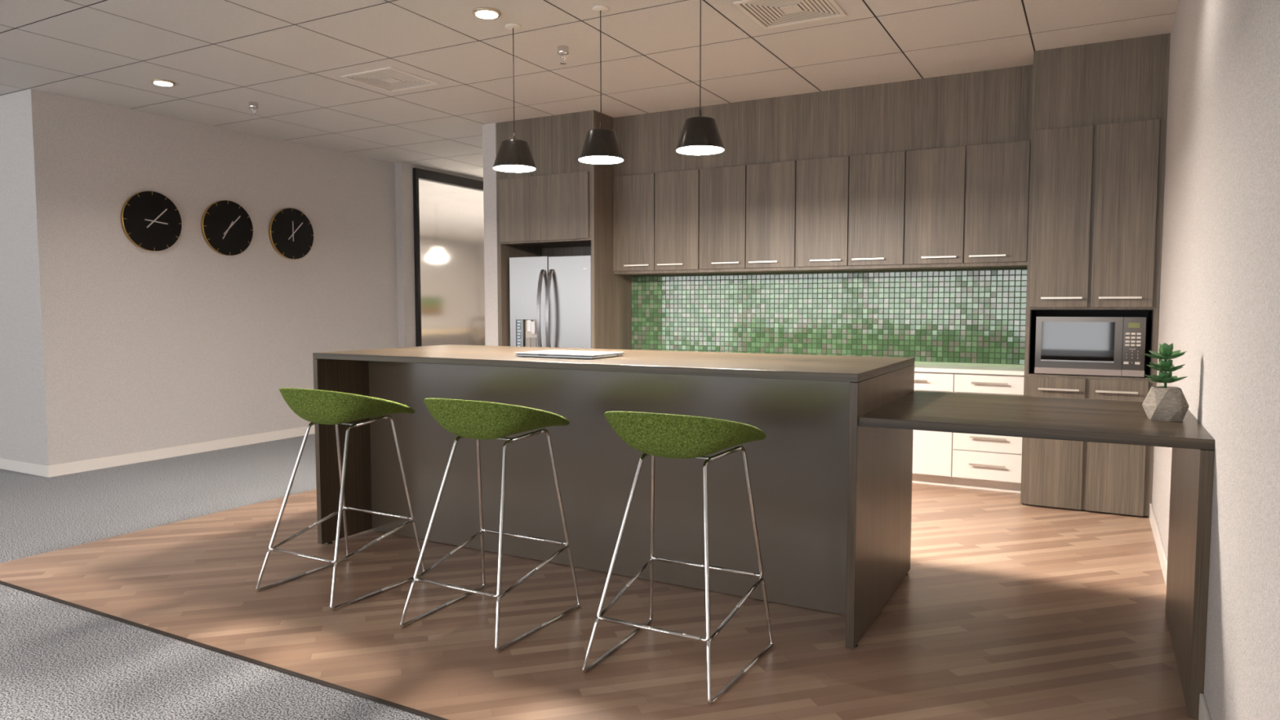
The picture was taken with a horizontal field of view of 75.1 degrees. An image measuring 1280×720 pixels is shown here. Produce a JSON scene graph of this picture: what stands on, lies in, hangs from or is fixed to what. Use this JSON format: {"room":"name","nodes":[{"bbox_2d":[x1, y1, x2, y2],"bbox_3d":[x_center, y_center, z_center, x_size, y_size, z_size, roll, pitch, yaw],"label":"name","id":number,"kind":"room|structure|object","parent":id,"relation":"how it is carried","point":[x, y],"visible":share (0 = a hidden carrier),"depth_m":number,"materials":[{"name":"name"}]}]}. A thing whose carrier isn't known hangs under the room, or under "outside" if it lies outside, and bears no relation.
{"room":"office kitchen","nodes":[
{"label":"office kitchen","id":0,"kind":"room"},
{"bbox_2d":[0,91,39,463],"bbox_3d":[-7.652,-0.693,8.120,6.749,3.035,0.120,2,4,29],"label":"wall","id":1,"kind":"structure","parent":0,"point":[18,410],"depth_m":6.56,"materials":[{"name":"white paint"}]},
{"bbox_2d":[0,457,48,477],"bbox_3d":[-7.622,0.761,8.122,6.889,0.092,0.012,2,4,29],"label":"baseboard","id":2,"kind":"structure","parent":1,"relation":"attached to","point":[15,465],"depth_m":6.63,"materials":[{"name":"white paint"}]},
{"bbox_2d":[21,88,483,465],"bbox_3d":[-1.110,-1.000,12.776,0.242,3.035,14.591,2,4,29],"label":"wall","id":3,"kind":"structure","parent":0,"point":[136,349],"depth_m":7.42,"materials":[{"name":"white paint"}]},
{"bbox_2d":[120,191,182,251],"bbox_3d":[-4.158,-1.183,7.099,0.048,0.508,0.508,2,4,29],"label":"wall clock","id":4,"kind":"object","parent":3,"relation":"attached to","point":[150,220],"visible":1,"depth_m":7.08,"materials":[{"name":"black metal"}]},
{"bbox_2d":[47,425,315,477],"bbox_3d":[-3.614,0.757,8.150,0.114,0.092,3.913,2,4,29],"label":"baseboard","id":5,"kind":"structure","parent":3,"relation":"attached to","point":[64,468],"depth_m":7.31,"materials":[{"name":"white paint"}]},
{"bbox_2d":[200,200,253,255],"bbox_3d":[-3.819,-1.223,7.717,0.048,0.508,0.508,2,4,29],"label":"wall clock","id":6,"kind":"object","parent":3,"relation":"attached to","point":[226,227],"visible":1,"depth_m":7.69,"materials":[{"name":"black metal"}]},
{"bbox_2d":[268,208,314,259],"bbox_3d":[-3.482,-1.263,8.331,0.048,0.508,0.508,2,4,29],"label":"wall clock","id":7,"kind":"object","parent":3,"relation":"attached to","point":[291,232],"visible":1,"depth_m":8.30,"materials":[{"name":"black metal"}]},
{"bbox_2d":[413,168,485,346],"bbox_3d":[-1.631,-0.887,11.584,0.095,2.925,4.190,2,4,29],"label":"window","id":8,"kind":"structure","parent":3,"relation":"in","point":[448,209],"depth_m":10.22,"materials":[{"name":"black"}]},
{"bbox_2d":[482,123,497,346],"bbox_3d":[-1.174,-0.685,7.935,0.149,3.035,0.771,2,4,29],"label":"wall","id":9,"kind":"structure","parent":0,"point":[488,130],"depth_m":7.57,"materials":[{"name":"white paint"}]},
{"bbox_2d":[0,0,1179,178],"bbox_3d":[-3.025,-2.265,9.247,14.986,0.050,23.241,2,4,29],"label":"ceiling","id":10,"kind":"structure","parent":0,"point":[290,58],"depth_m":5.38,"materials":[{"name":"tile"}]},
{"bbox_2d":[150,79,175,86],"bbox_3d":[-3.487,-2.026,6.090,0.160,0.016,0.160,2,4,29],"label":"recessed light","id":11,"kind":"object","parent":10,"relation":"in","point":[163,82],"visible":1,"depth_m":6.06,"materials":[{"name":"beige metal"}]},
{"bbox_2d":[248,102,258,115],"bbox_3d":[-3.119,-2.025,6.722,0.072,0.101,0.072,2,4,29],"label":"sprinkler","id":12,"kind":"object","parent":10,"relation":"attached to","point":[254,105],"visible":1,"depth_m":6.71,"materials":[{"name":"silver metal"}]},
{"bbox_2d":[248,102,258,109],"bbox_3d":[-3.119,-2.052,6.720,0.072,0.046,0.072,2,4,29],"label":"cup","id":13,"kind":"object","parent":12,"relation":"on","point":[254,105],"depth_m":6.69,"materials":[{"name":"silver metal"}]},
{"bbox_2d":[340,66,439,92],"bbox_3d":[-1.802,-2.028,6.033,0.490,0.008,0.490,2,4,29],"label":"ceiling vent","id":14,"kind":"object","parent":10,"relation":"in","point":[391,79],"visible":1,"depth_m":6.02,"materials":[{"name":"white metal"}]},
{"bbox_2d":[472,7,501,19],"bbox_3d":[-0.856,-1.934,4.651,0.160,0.016,0.160,2,4,29],"label":"recessed light","id":15,"kind":"object","parent":10,"relation":"in","point":[487,13],"visible":1,"depth_m":4.62,"materials":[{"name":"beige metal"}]},
{"bbox_2d":[493,22,536,172],"bbox_3d":[-0.743,-1.544,4.900,0.253,0.828,0.253,2,4,29],"label":"pendant lamp","id":16,"kind":"object","parent":10,"relation":"hanging from","point":[513,155],"visible":1,"depth_m":4.84,"materials":[{"name":"black metal"}]},
{"bbox_2d":[493,164,535,172],"bbox_3d":[-0.742,-1.134,4.927,0.245,0.007,0.245,2,4,29],"label":"diffuser","id":17,"kind":"object","parent":16,"relation":"attached to","point":[508,168],"depth_m":4.91,"materials":[{"name":"white plastic"}]},
{"bbox_2d":[557,45,568,64],"bbox_3d":[-0.488,-1.933,5.283,0.072,0.101,0.072,2,4,29],"label":"sprinkler","id":18,"kind":"object","parent":10,"relation":"attached to","point":[562,51],"visible":1,"depth_m":5.26,"materials":[{"name":"silver metal"}]},
{"bbox_2d":[557,45,568,55],"bbox_3d":[-0.488,-1.960,5.282,0.072,0.046,0.072,2,4,29],"label":"cup","id":19,"kind":"object","parent":18,"relation":"on","point":[562,50],"depth_m":5.25,"materials":[{"name":"silver metal"}]},
{"bbox_2d":[577,4,623,164],"bbox_3d":[-0.217,-1.525,4.613,0.253,0.828,0.253,2,4,29],"label":"pendant lamp","id":20,"kind":"object","parent":10,"relation":"hanging from","point":[600,145],"visible":1,"depth_m":4.56,"materials":[{"name":"black metal"}]},
{"bbox_2d":[578,155,622,164],"bbox_3d":[-0.217,-1.116,4.640,0.245,0.007,0.245,2,4,29],"label":"diffuser","id":21,"kind":"object","parent":20,"relation":"attached to","point":[587,159],"depth_m":4.61,"materials":[{"name":"white plastic"}]},
{"bbox_2d":[675,0,724,155],"bbox_3d":[0.313,-1.507,4.323,0.253,0.828,0.253,2,4,29],"label":"pendant lamp","id":22,"kind":"object","parent":10,"relation":"hanging from","point":[700,135],"visible":1,"depth_m":4.27,"materials":[{"name":"black metal"}]},
{"bbox_2d":[676,146,723,155],"bbox_3d":[0.314,-1.097,4.350,0.245,0.007,0.245,2,4,29],"label":"diffuser","id":23,"kind":"object","parent":22,"relation":"attached to","point":[693,150],"depth_m":4.33,"materials":[{"name":"white plastic"}]},
{"bbox_2d":[733,0,847,29],"bbox_3d":[0.834,-1.935,4.592,0.490,0.008,0.490,2,4,29],"label":"ceiling vent","id":24,"kind":"object","parent":10,"relation":"in","point":[768,14],"visible":1,"depth_m":4.62,"materials":[{"name":"white metal"}]},
{"bbox_2d":[0,434,1198,719],"bbox_3d":[-2.667,0.737,9.396,14.358,0.030,22.200,2,4,29],"label":"floor","id":25,"kind":"structure","parent":0,"point":[1005,608],"depth_m":3.48,"materials":[{"name":"brown wood"}]},
{"bbox_2d":[0,580,448,719],"bbox_3d":[-1.072,1.156,2.912,5.278,0.033,0.025,2,4,29],"label":"trim","id":26,"kind":"structure","parent":25,"relation":"attached to","point":[384,702],"depth_m":3.14,"materials":[{"name":"black"}]},
{"bbox_2d":[255,387,425,610],"bbox_3d":[-1.413,0.594,3.993,0.570,0.953,0.637,2,4,29],"label":"bar stool","id":27,"kind":"object","parent":25,"relation":"on","point":[315,406],"visible":0.99,"depth_m":3.83,"materials":[{"name":"green fabric"}]},
{"bbox_2d":[399,398,580,651],"bbox_3d":[-0.619,0.622,3.559,0.570,0.953,0.637,2,4,29],"label":"bar stool","id":28,"kind":"object","parent":25,"relation":"on","point":[477,420],"visible":1,"depth_m":3.40,"materials":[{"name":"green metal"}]},
{"bbox_2d":[509,254,591,348],"bbox_3d":[-0.680,-0.043,7.559,0.865,1.762,0.658,2,4,29],"label":"refrigerator","id":29,"kind":"object","parent":25,"relation":"on","point":[551,303],"visible":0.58,"depth_m":7.28,"materials":[{"name":"grey metal"}]},
{"bbox_2d":[495,110,631,349],"bbox_3d":[-0.689,-0.648,7.591,1.034,2.965,0.671,2,4,29],"label":"cabinet","id":30,"kind":"object","parent":25,"relation":"on","point":[564,206],"visible":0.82,"depth_m":7.25,"materials":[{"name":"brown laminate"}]},
{"bbox_2d":[312,344,914,648],"bbox_3d":[-0.218,0.510,4.354,2.971,1.073,1.107,2,4,29],"label":"kitchen island","id":31,"kind":"object","parent":25,"relation":"on","point":[832,494],"visible":0.91,"depth_m":3.99,"materials":[{"name":"brown wood"}]},
{"bbox_2d":[312,344,914,382],"bbox_3d":[-0.219,-0.009,4.320,2.971,0.032,1.107,2,4,29],"label":"island countertop","id":32,"kind":"structure","parent":31,"relation":"on","point":[770,366],"depth_m":3.90,"materials":[{"name":"brown wood"}]},
{"bbox_2d":[515,350,623,359],"bbox_3d":[-0.354,-0.028,4.207,0.458,0.021,0.304,2,4,29],"label":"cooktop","id":33,"kind":"object","parent":32,"relation":"on","point":[544,353],"visible":1,"depth_m":4.13,"materials":[{"name":"silver metal"}]},
{"bbox_2d":[582,410,773,704],"bbox_3d":[0.163,0.649,3.131,0.570,0.953,0.637,2,4,29],"label":"bar stool","id":34,"kind":"object","parent":25,"relation":"on","point":[655,434],"visible":1,"depth_m":2.96,"materials":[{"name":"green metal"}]},
{"bbox_2d":[911,371,954,486],"bbox_3d":[2.076,0.496,6.309,0.600,0.845,0.385,2,4,29],"label":"base cabinet","id":35,"kind":"object","parent":25,"relation":"on","point":[932,451],"visible":0.26,"depth_m":6.10,"materials":[{"name":"white paint"}]},
{"bbox_2d":[951,373,1024,493],"bbox_3d":[2.550,0.513,6.050,0.479,0.845,0.385,2,4,29],"label":"base cabinet","id":36,"kind":"object","parent":25,"relation":"on","point":[980,461],"visible":0.7,"depth_m":5.92,"materials":[{"name":"white paint"}]},
{"bbox_2d":[857,391,1214,719],"bbox_3d":[1.579,0.654,3.389,1.114,0.908,1.105,2,4,29],"label":"table","id":37,"kind":"object","parent":25,"relation":"on","point":[1082,420],"visible":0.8,"depth_m":2.97,"materials":[{"name":"brown wood"}]},
{"bbox_2d":[1140,342,1189,421],"bbox_3d":[1.932,0.079,3.061,0.139,0.282,0.149,0,4,-6],"label":"potted succulent","id":38,"kind":"object","parent":37,"relation":"on","point":[1162,403],"visible":1,"depth_m":3.03,"materials":[{"name":"concrete"}]},
{"bbox_2d":[1020,33,1170,517],"bbox_3d":[3.011,-0.517,5.550,0.746,2.965,0.703,2,4,29],"label":"tall cabinet","id":39,"kind":"object","parent":25,"relation":"on","point":[1100,109],"visible":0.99,"depth_m":5.26,"materials":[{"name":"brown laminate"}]},
{"bbox_2d":[1034,316,1146,377],"bbox_3d":[2.945,-0.096,5.462,0.617,0.376,0.363,2,4,29],"label":"microwave","id":40,"kind":"object","parent":39,"relation":"in","point":[1068,345],"visible":1,"depth_m":5.30,"materials":[{"name":"silver plastic"}]},
{"bbox_3d":[0.163,0.429,7.355,0.751,0.845,0.385,2,4,29],"label":"base cabinet","id":41,"kind":"object","parent":25,"relation":"on","visible":0},
{"bbox_2d":[914,364,1024,375],"bbox_3d":[1.299,0.031,6.712,3.338,0.030,0.377,2,4,29],"label":"countertop","id":42,"kind":"structure","parent":41,"relation":"on","point":[917,367],"depth_m":6.00,"materials":[{"name":"white stone"}]},
{"bbox_2d":[1142,386,1189,421],"bbox_3d":[1.936,0.160,3.067,0.148,0.119,0.136,2,4,29],"label":"pot","id":43,"kind":"object","parent":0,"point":[1162,403],"depth_m":3.02,"materials":[{"name":"concrete"}]},
{"bbox_2d":[1149,0,1279,719],"bbox_3d":[0.974,-0.232,0.938,0.120,3.035,11.005,2,4,29],"label":"wall","id":44,"kind":"structure","parent":0,"point":[1220,289],"depth_m":2.35,"materials":[{"name":"white paint"}]},
{"bbox_2d":[1149,503,1210,719],"bbox_3d":[0.732,1.237,0.727,0.012,0.092,10.234,2,4,29],"label":"baseboard","id":45,"kind":"structure","parent":44,"relation":"attached to","point":[1204,714],"depth_m":4.17,"materials":[{"name":"white paint"}]},
{"bbox_3d":[1.343,-0.621,6.929,5.242,3.035,0.120,2,4,29],"label":"wall","id":46,"kind":"structure","parent":0,"visible":0},
{"bbox_2d":[613,168,708,275],"bbox_3d":[0.199,-1.178,7.237,0.828,0.854,0.377,2,4,29],"label":"upper cabinet","id":47,"kind":"object","parent":46,"relation":"attached to","point":[656,215],"visible":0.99,"depth_m":7.09,"materials":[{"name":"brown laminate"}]},
{"bbox_2d":[698,160,805,273],"bbox_3d":[0.926,-1.153,6.840,0.828,0.854,0.377,2,4,29],"label":"upper cabinet","id":48,"kind":"object","parent":46,"relation":"attached to","point":[748,212],"visible":0.99,"depth_m":6.70,"materials":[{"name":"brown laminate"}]},
{"bbox_2d":[613,64,1033,176],"bbox_3d":[1.311,-1.819,6.615,3.338,0.503,0.325,2,4,29],"label":"fascia","id":49,"kind":"object","parent":46,"relation":"attached to","point":[993,105],"visible":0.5,"depth_m":6.29,"materials":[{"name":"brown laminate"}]},
{"bbox_2d":[631,266,1026,367],"bbox_3d":[1.387,-0.359,6.847,3.338,0.731,0.010,2,4,29],"label":"backsplash","id":50,"kind":"structure","parent":46,"relation":"attached to","point":[953,317],"depth_m":6.70,"materials":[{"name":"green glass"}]},
{"bbox_2d":[795,151,909,271],"bbox_3d":[1.653,-1.127,6.442,0.828,0.854,0.377,2,4,29],"label":"upper cabinet","id":51,"kind":"object","parent":46,"relation":"attached to","point":[851,210],"visible":0.99,"depth_m":6.30,"materials":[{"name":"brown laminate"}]},
{"bbox_2d":[904,139,1031,269],"bbox_3d":[2.389,-1.102,6.040,0.850,0.854,0.377,2,4,29],"label":"upper cabinet","id":52,"kind":"object","parent":46,"relation":"attached to","point":[967,206],"visible":1,"depth_m":5.90,"materials":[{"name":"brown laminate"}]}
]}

